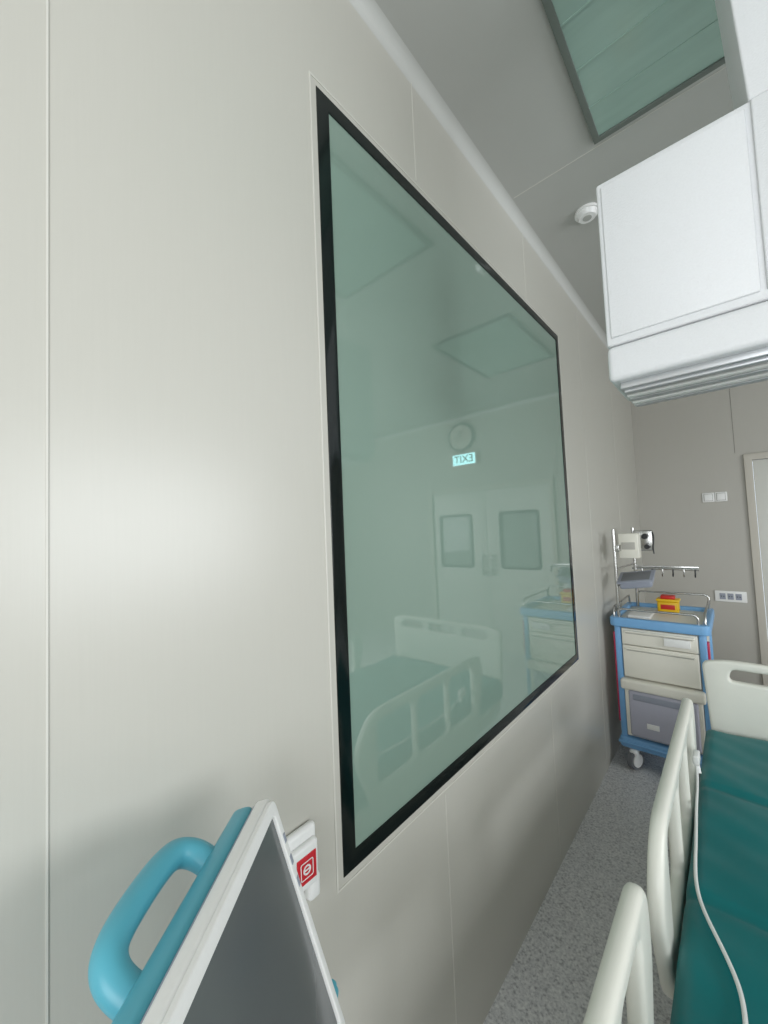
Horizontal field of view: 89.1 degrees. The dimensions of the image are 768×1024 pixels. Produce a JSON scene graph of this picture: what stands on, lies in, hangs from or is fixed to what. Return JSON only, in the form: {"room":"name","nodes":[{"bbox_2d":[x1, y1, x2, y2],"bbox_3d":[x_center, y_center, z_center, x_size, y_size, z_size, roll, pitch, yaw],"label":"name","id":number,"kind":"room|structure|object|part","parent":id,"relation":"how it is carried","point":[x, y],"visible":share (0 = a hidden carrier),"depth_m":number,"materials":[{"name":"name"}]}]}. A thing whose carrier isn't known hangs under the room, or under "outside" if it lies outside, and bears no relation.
{"room":"hospital room","nodes":[
{"label":"hospital room","id":0,"kind":"room"},
{"bbox_2d":[48,884,48,1023],"bbox_3d":[-0.425,0.082,0.494,0.001,2.880,0.001,-5,-4,42],"label":"seam shadow","id":1,"kind":"object","parent":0,"point":[48,884],"depth_m":0.47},
{"bbox_2d":[0,0,343,1023],"bbox_3d":[-0.950,-0.116,0.015,0.120,1.744,2.356,-5,-4,42],"label":"panel","id":2,"kind":"object","parent":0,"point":[189,677],"visible":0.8,"depth_m":0.59,"materials":[{"name":"plastic"}]},
{"bbox_2d":[45,0,48,1023],"bbox_3d":[-0.426,0.082,0.493,0.001,2.880,0.003,-5,-4,42],"label":"seam","id":3,"kind":"object","parent":2,"relation":"attached to","point":[47,1],"visible":1,"depth_m":0.49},
{"bbox_2d":[286,820,319,900],"bbox_3d":[-0.151,0.658,0.721,0.032,0.130,0.070,-5,-4,42],"label":"button","id":4,"kind":"object","parent":2,"relation":"attached to","point":[302,842],"visible":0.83,"depth_m":0.72,"materials":[{"name":"white plastic"}]},
{"bbox_3d":[-0.141,0.652,0.712,0.002,0.048,0.043,-5,-4,42],"label":"red plate","id":5,"kind":"part","parent":4,"relation":"part of","materials":[{"name":"red plastic"}]},
{"bbox_2d":[233,0,630,411],"bbox_3d":[0.262,-1.155,1.475,0.120,0.372,6.130,-5,-4,42],"label":"panel","id":6,"kind":"object","parent":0,"point":[328,39],"visible":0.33,"depth_m":1.18,"materials":[{"name":"plastic"}]},
{"bbox_2d":[411,82,416,180],"bbox_3d":[0.090,-1.177,1.193,0.001,0.342,0.003,-5,-4,42],"label":"seam","id":7,"kind":"object","parent":6,"relation":"attached to","point":[411,82],"visible":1,"depth_m":1.19,"materials":[{"name":"grey"}]},
{"bbox_2d":[349,0,608,349],"bbox_3d":[0.313,-1.329,1.432,0.034,0.034,6.130,-5,-4,42],"label":"trim","id":8,"kind":"structure","parent":6,"relation":"attached to","point":[369,11],"depth_m":1.37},
{"bbox_2d":[375,0,733,333],"bbox_3d":[1.862,-1.528,0.052,4.440,0.101,6.370,-5,-4,42],"label":"ceiling","id":9,"kind":"structure","parent":0,"point":[498,66],"depth_m":1.34,"materials":[{"name":"grey paint"}]},
{"bbox_2d":[575,202,597,223],"bbox_3d":[0.915,-1.339,1.758,0.100,0.032,0.100,-5,-4,42],"label":"smoke detector","id":10,"kind":"object","parent":9,"relation":"attached to","point":[586,213],"visible":0.94,"depth_m":1.74,"materials":[{"name":"white plastic"}]},
{"bbox_2d":[583,215,591,221],"bbox_3d":[0.916,-1.324,1.758,0.036,0.002,0.036,-5,-4,42],"label":"vent","id":11,"kind":"object","parent":10,"relation":"attached to","point":[586,218],"depth_m":1.76,"materials":[{"name":"white plastic"}]},
{"bbox_2d":[596,0,767,406],"bbox_3d":[0.928,-0.854,0.663,0.990,1.107,0.220,-5,-4,42],"label":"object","id":12,"kind":"object","parent":9,"relation":"hanging from","point":[683,230],"visible":1,"depth_m":0.79,"materials":[{"name":"metal"}]},
{"bbox_3d":[0.600,-0.579,0.812,0.246,0.357,0.007,-5,-4,42],"label":"panel","id":13,"kind":"part","parent":12,"relation":"part of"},
{"bbox_2d":[620,346,767,405],"bbox_3d":[0.954,-0.318,0.643,0.953,0.019,0.180,-5,-4,42],"label":"vent grille","id":14,"kind":"object","parent":12,"relation":"on","point":[747,366],"depth_m":0.84,"materials":[{"name":"metal"}]},
{"bbox_3d":[0.963,-0.614,0.488,0.715,0.365,0.009,-5,-4,42],"label":"panel","id":15,"kind":"part","parent":12,"relation":"part of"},
{"bbox_2d":[483,744,672,1023],"bbox_3d":[1.986,1.445,-0.093,4.440,0.100,6.370,-5,-4,42],"label":"floor","id":16,"kind":"structure","parent":0,"point":[551,978],"depth_m":1.49,"materials":[{"name":"plastic"}]},
{"bbox_2d":[88,799,344,1023],"bbox_3d":[-0.123,0.941,0.315,0.376,1.122,0.433,-5,-4,42],"label":"patient monitor","id":17,"kind":"object","parent":16,"relation":"on","point":[242,945],"visible":1,"depth_m":0.41,"materials":[{"name":"white plastic"}]},
{"bbox_3d":[-0.232,0.421,0.411,0.080,0.065,0.167,-3,-3,3],"label":"carry handle","id":18,"kind":"part","parent":17,"relation":"part of","materials":[{"name":"teal plastic"}]},
{"bbox_3d":[-0.076,0.678,0.546,0.024,0.024,0.016,-2,-3,2],"label":"jog knob","id":19,"kind":"part","parent":17,"relation":"part of","materials":[{"name":"teal plastic"}]},
{"bbox_2d":[309,598,644,1023],"bbox_3d":[0.359,1.152,1.362,0.120,0.764,6.130,-5,-4,42],"label":"panel","id":20,"kind":"object","parent":16,"relation":"on","point":[385,938],"visible":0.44,"depth_m":1.18,"materials":[{"name":"paint"}]},
{"bbox_2d":[316,86,578,877],"bbox_3d":[0.430,-0.102,1.478,0.012,1.744,1.664,-5,-4,42],"label":"black border","id":21,"kind":"object","parent":20,"relation":"attached to","point":[353,855],"visible":0.9,"depth_m":0.89,"materials":[{"name":"black metal"}]},
{"bbox_2d":[309,71,579,893],"bbox_3d":[0.434,-0.102,1.474,0.002,1.782,1.702,-5,-4,42],"label":"bead","id":22,"kind":"object","parent":21,"relation":"attached to","point":[310,73],"visible":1,"depth_m":0.86},
{"bbox_2d":[329,115,575,846],"bbox_3d":[0.425,-0.102,1.482,0.019,1.684,1.604,-5,-4,42],"label":"glass pane","id":23,"kind":"object","parent":21,"relation":"attached to","point":[459,591],"visible":0.86,"depth_m":1.15,"materials":[{"name":"green glass"}]},
{"bbox_2d":[445,794,456,1023],"bbox_3d":[0.188,1.160,1.078,0.001,0.734,0.003,-5,-4,42],"label":"seam","id":24,"kind":"object","parent":20,"relation":"attached to","point":[445,794],"visible":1,"depth_m":1.08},
{"bbox_2d":[550,692,560,858],"bbox_3d":[0.754,1.167,1.713,0.001,0.734,0.003,-5,-4,42],"label":"seam","id":25,"kind":"object","parent":20,"relation":"attached to","point":[550,692],"visible":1,"depth_m":1.71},
{"bbox_2d":[610,528,714,781],"bbox_3d":[1.760,0.812,2.447,0.484,1.429,0.611,-5,-4,42],"label":"cart","id":26,"kind":"object","parent":16,"relation":"on","point":[659,659],"visible":0.79,"depth_m":2.27,"materials":[{"name":"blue plastic"}]},
{"bbox_3d":[1.460,1.028,2.395,0.034,0.660,0.044,-5,-4,42],"label":"post","id":27,"kind":"part","parent":26,"relation":"part of","materials":[{"name":"blue plastic"}]},
{"bbox_2d":[615,533,640,557],"bbox_3d":[1.544,0.214,2.466,0.111,0.155,0.160,-5,-4,42],"label":"holder","id":28,"kind":"object","parent":26,"relation":"attached to","point":[629,546],"visible":1,"depth_m":2.45,"materials":[{"name":"plastic"}]},
{"bbox_3d":[1.482,1.196,2.356,0.026,0.280,0.050,-5,-4,42],"label":"drawer frame","id":29,"kind":"part","parent":26,"relation":"part of","materials":[{"name":"beige plastic"}]},
{"bbox_2d":[616,570,655,588],"bbox_3d":[1.564,0.419,2.420,0.211,0.113,0.143,-4,-3,33],"label":"tray","id":30,"kind":"object","parent":26,"relation":"attached to","point":[634,579],"visible":1,"depth_m":2.40,"materials":[{"name":"grey plastic"}]},
{"bbox_2d":[627,609,654,619],"bbox_3d":[1.649,0.652,2.495,0.120,0.019,0.230,-5,-4,42],"label":"paper","id":31,"kind":"object","parent":26,"relation":"on","point":[633,614],"visible":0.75,"depth_m":2.44,"materials":[{"name":"white paper"}]},
{"bbox_2d":[633,530,654,553],"bbox_3d":[1.792,0.207,2.688,0.118,0.160,0.120,-5,-4,42],"label":"clamp","id":32,"kind":"object","parent":26,"relation":"attached to","point":[646,536],"visible":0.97,"depth_m":2.67,"materials":[{"name":"metal"}]},
{"bbox_3d":[1.778,0.166,2.657,0.036,0.036,0.055,-5,-4,42],"label":"knob","id":33,"kind":"part","parent":32,"relation":"part of","materials":[{"name":"plastic"}]},
{"bbox_3d":[1.578,0.711,2.253,0.340,0.014,0.016,-5,-4,42],"label":"drawer pull","id":34,"kind":"part","parent":26,"relation":"part of","materials":[{"name":"white plastic"}]},
{"bbox_3d":[1.583,0.811,2.248,0.340,0.014,0.016,-5,-4,42],"label":"drawer pull","id":35,"kind":"part","parent":26,"relation":"part of","materials":[{"name":"white plastic"}]},
{"bbox_3d":[1.595,0.742,2.269,0.364,0.097,0.038,-5,-4,42],"label":"drawer","id":36,"kind":"part","parent":26,"relation":"part of","materials":[{"name":"white plastic"}]},
{"bbox_3d":[1.601,0.887,2.261,0.364,0.186,0.038,-5,-4,42],"label":"drawer","id":37,"kind":"part","parent":26,"relation":"part of","materials":[{"name":"white plastic"}]},
{"bbox_2d":[610,602,714,635],"bbox_3d":[1.761,0.660,2.462,0.484,0.056,0.590,-5,-4,42],"label":"tray","id":38,"kind":"object","parent":26,"relation":"on","point":[660,624],"depth_m":2.32,"materials":[{"name":"blue plastic"}]},
{"bbox_3d":[1.899,0.386,2.644,0.370,0.014,0.014,-5,-4,42],"label":"hook rail","id":39,"kind":"part","parent":26,"relation":"part of","materials":[{"name":"metal"}]},
{"bbox_2d":[656,594,680,612],"bbox_3d":[1.868,0.600,2.562,0.125,0.108,0.090,-5,-4,42],"label":"sharps container","id":40,"kind":"object","parent":26,"relation":"on","point":[665,602],"visible":0.98,"depth_m":2.53,"materials":[{"name":"yellow plastic"}]},
{"bbox_2d":[657,601,679,612],"bbox_3d":[1.868,0.619,2.561,0.115,0.071,0.080,-5,-4,42],"label":"tub","id":41,"kind":"object","parent":40,"relation":"in","point":[666,606],"depth_m":2.53,"materials":[{"name":"yellow plastic"}]},
{"bbox_3d":[1.867,0.576,2.563,0.125,0.016,0.090,-5,-4,42],"label":"lid","id":42,"kind":"part","parent":40,"relation":"part of","materials":[{"name":"yellow plastic"}]},
{"bbox_3d":[1.737,1.174,2.129,0.026,0.280,0.050,-5,-4,42],"label":"drawer frame","id":43,"kind":"part","parent":26,"relation":"part of","materials":[{"name":"beige plastic"}]},
{"bbox_3d":[1.762,1.002,2.126,0.034,0.660,0.044,-5,-4,42],"label":"post","id":44,"kind":"part","parent":26,"relation":"part of","materials":[{"name":"blue plastic"}]},
{"bbox_3d":[2.103,1.007,2.508,0.034,0.660,0.040,-5,-4,42],"label":"post","id":45,"kind":"part","parent":26,"relation":"part of","materials":[{"name":"blue plastic"}]},
{"bbox_2d":[583,660,767,1023],"bbox_3d":[1.119,1.038,0.718,0.983,0.863,2.225,-5,-4,42],"label":"hospital bed","id":46,"kind":"object","parent":16,"relation":"on","point":[694,972],"visible":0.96,"depth_m":0.98,"materials":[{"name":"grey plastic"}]},
{"bbox_3d":[1.156,1.005,0.766,0.883,0.132,1.980,-5,-4,42],"label":"mattress","id":47,"kind":"part","parent":46,"relation":"part of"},
{"bbox_2d":[692,749,747,1023],"bbox_3d":[0.795,0.925,0.947,0.060,0.081,1.297,-4,-3,35],"label":"cable","id":48,"kind":"object","parent":46,"relation":"on","point":[696,758],"visible":1,"depth_m":0.98,"materials":[{"name":"white plastic"}]},
{"bbox_3d":[1.849,0.887,1.536,0.902,0.466,0.035,-5,-4,42],"label":"footboard","id":49,"kind":"part","parent":46,"relation":"part of","materials":[{"name":"white plastic"}]},
{"bbox_2d":[558,338,644,656],"bbox_3d":[1.645,-0.082,2.923,0.120,1.744,2.110,-5,-4,42],"label":"panel","id":50,"kind":"object","parent":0,"point":[598,420],"visible":0.71,"depth_m":2.52,"materials":[{"name":"plastic"}]},
{"bbox_2d":[576,309,607,769],"bbox_3d":[1.275,0.104,2.399,0.001,2.880,0.003,-5,-4,42],"label":"seam","id":51,"kind":"object","parent":50,"relation":"attached to","point":[576,309],"visible":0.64,"depth_m":2.40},
{"bbox_2d":[610,383,625,595],"bbox_3d":[1.841,0.111,3.034,0.001,2.880,0.003,-5,-4,42],"label":"seam","id":52,"kind":"object","parent":50,"relation":"attached to","point":[610,383],"visible":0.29,"depth_m":3.06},
{"bbox_2d":[541,0,724,144],"bbox_3d":[0.614,-1.382,0.792,0.620,0.014,1.175,-5,-4,42],"label":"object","id":53,"kind":"object","parent":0,"point":[622,59],"depth_m":1.16,"materials":[{"name":"green glass"}]},
{"bbox_2d":[631,387,762,684],"bbox_3d":[2.719,0.095,3.457,0.750,2.880,0.120,-5,-4,42],"label":"panel","id":54,"kind":"object","parent":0,"point":[684,447],"visible":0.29,"depth_m":3.36,"materials":[{"name":"plastic"}]},
{"bbox_2d":[702,492,727,502],"bbox_3d":[2.796,-0.126,3.299,0.162,0.080,0.016,-5,-4,42],"label":"light switch","id":55,"kind":"object","parent":54,"relation":"attached to","point":[719,496],"visible":1,"depth_m":3.30,"materials":[{"name":"white plastic"}]},
{"bbox_3d":[2.768,-0.123,3.329,0.080,0.080,0.010,-5,-4,42],"label":"plate","id":56,"kind":"part","parent":55,"relation":"part of","materials":[{"name":"white plastic"}]},
{"bbox_3d":[2.829,-0.129,3.274,0.080,0.080,0.010,-5,-4,42],"label":"plate","id":57,"kind":"part","parent":55,"relation":"part of","materials":[{"name":"white plastic"}]},
{"bbox_2d":[714,590,747,602],"bbox_3d":[2.867,0.699,3.226,0.200,0.090,0.016,-5,-4,42],"label":"power socket","id":58,"kind":"object","parent":54,"relation":"attached to","point":[726,596],"visible":1,"depth_m":3.22,"materials":[{"name":"white plastic"}]},
{"bbox_2d":[729,389,734,451],"bbox_3d":[2.880,-0.924,3.243,0.003,0.880,0.001,-5,-4,42],"label":"seam","id":59,"kind":"object","parent":54,"relation":"attached to","point":[729,389],"visible":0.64,"depth_m":3.23,"materials":[{"name":"grey"}]},
{"bbox_2d":[737,380,767,453],"bbox_3d":[3.561,-0.968,2.718,1.620,0.900,0.120,-5,-4,42],"label":"wall","id":60,"kind":"structure","parent":0,"point":[752,398],"depth_m":3.15,"materials":[{"name":"paint"}]},
{"bbox_2d":[743,452,767,685],"bbox_3d":[3.617,0.468,2.644,1.620,1.978,0.150,-5,-4,42],"label":"door frame","id":61,"kind":"structure","parent":60,"relation":"in","point":[748,458],"depth_m":3.12,"materials":[{"name":"metal"}]},
{"bbox_2d":[752,459,767,630],"bbox_3d":[3.319,0.515,2.876,0.753,1.915,0.045,-5,-4,42],"label":"leaf","id":62,"kind":"object","parent":61,"relation":"attached to","point":[760,467],"visible":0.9,"depth_m":3.11,"materials":[{"name":"white"}]}
]}

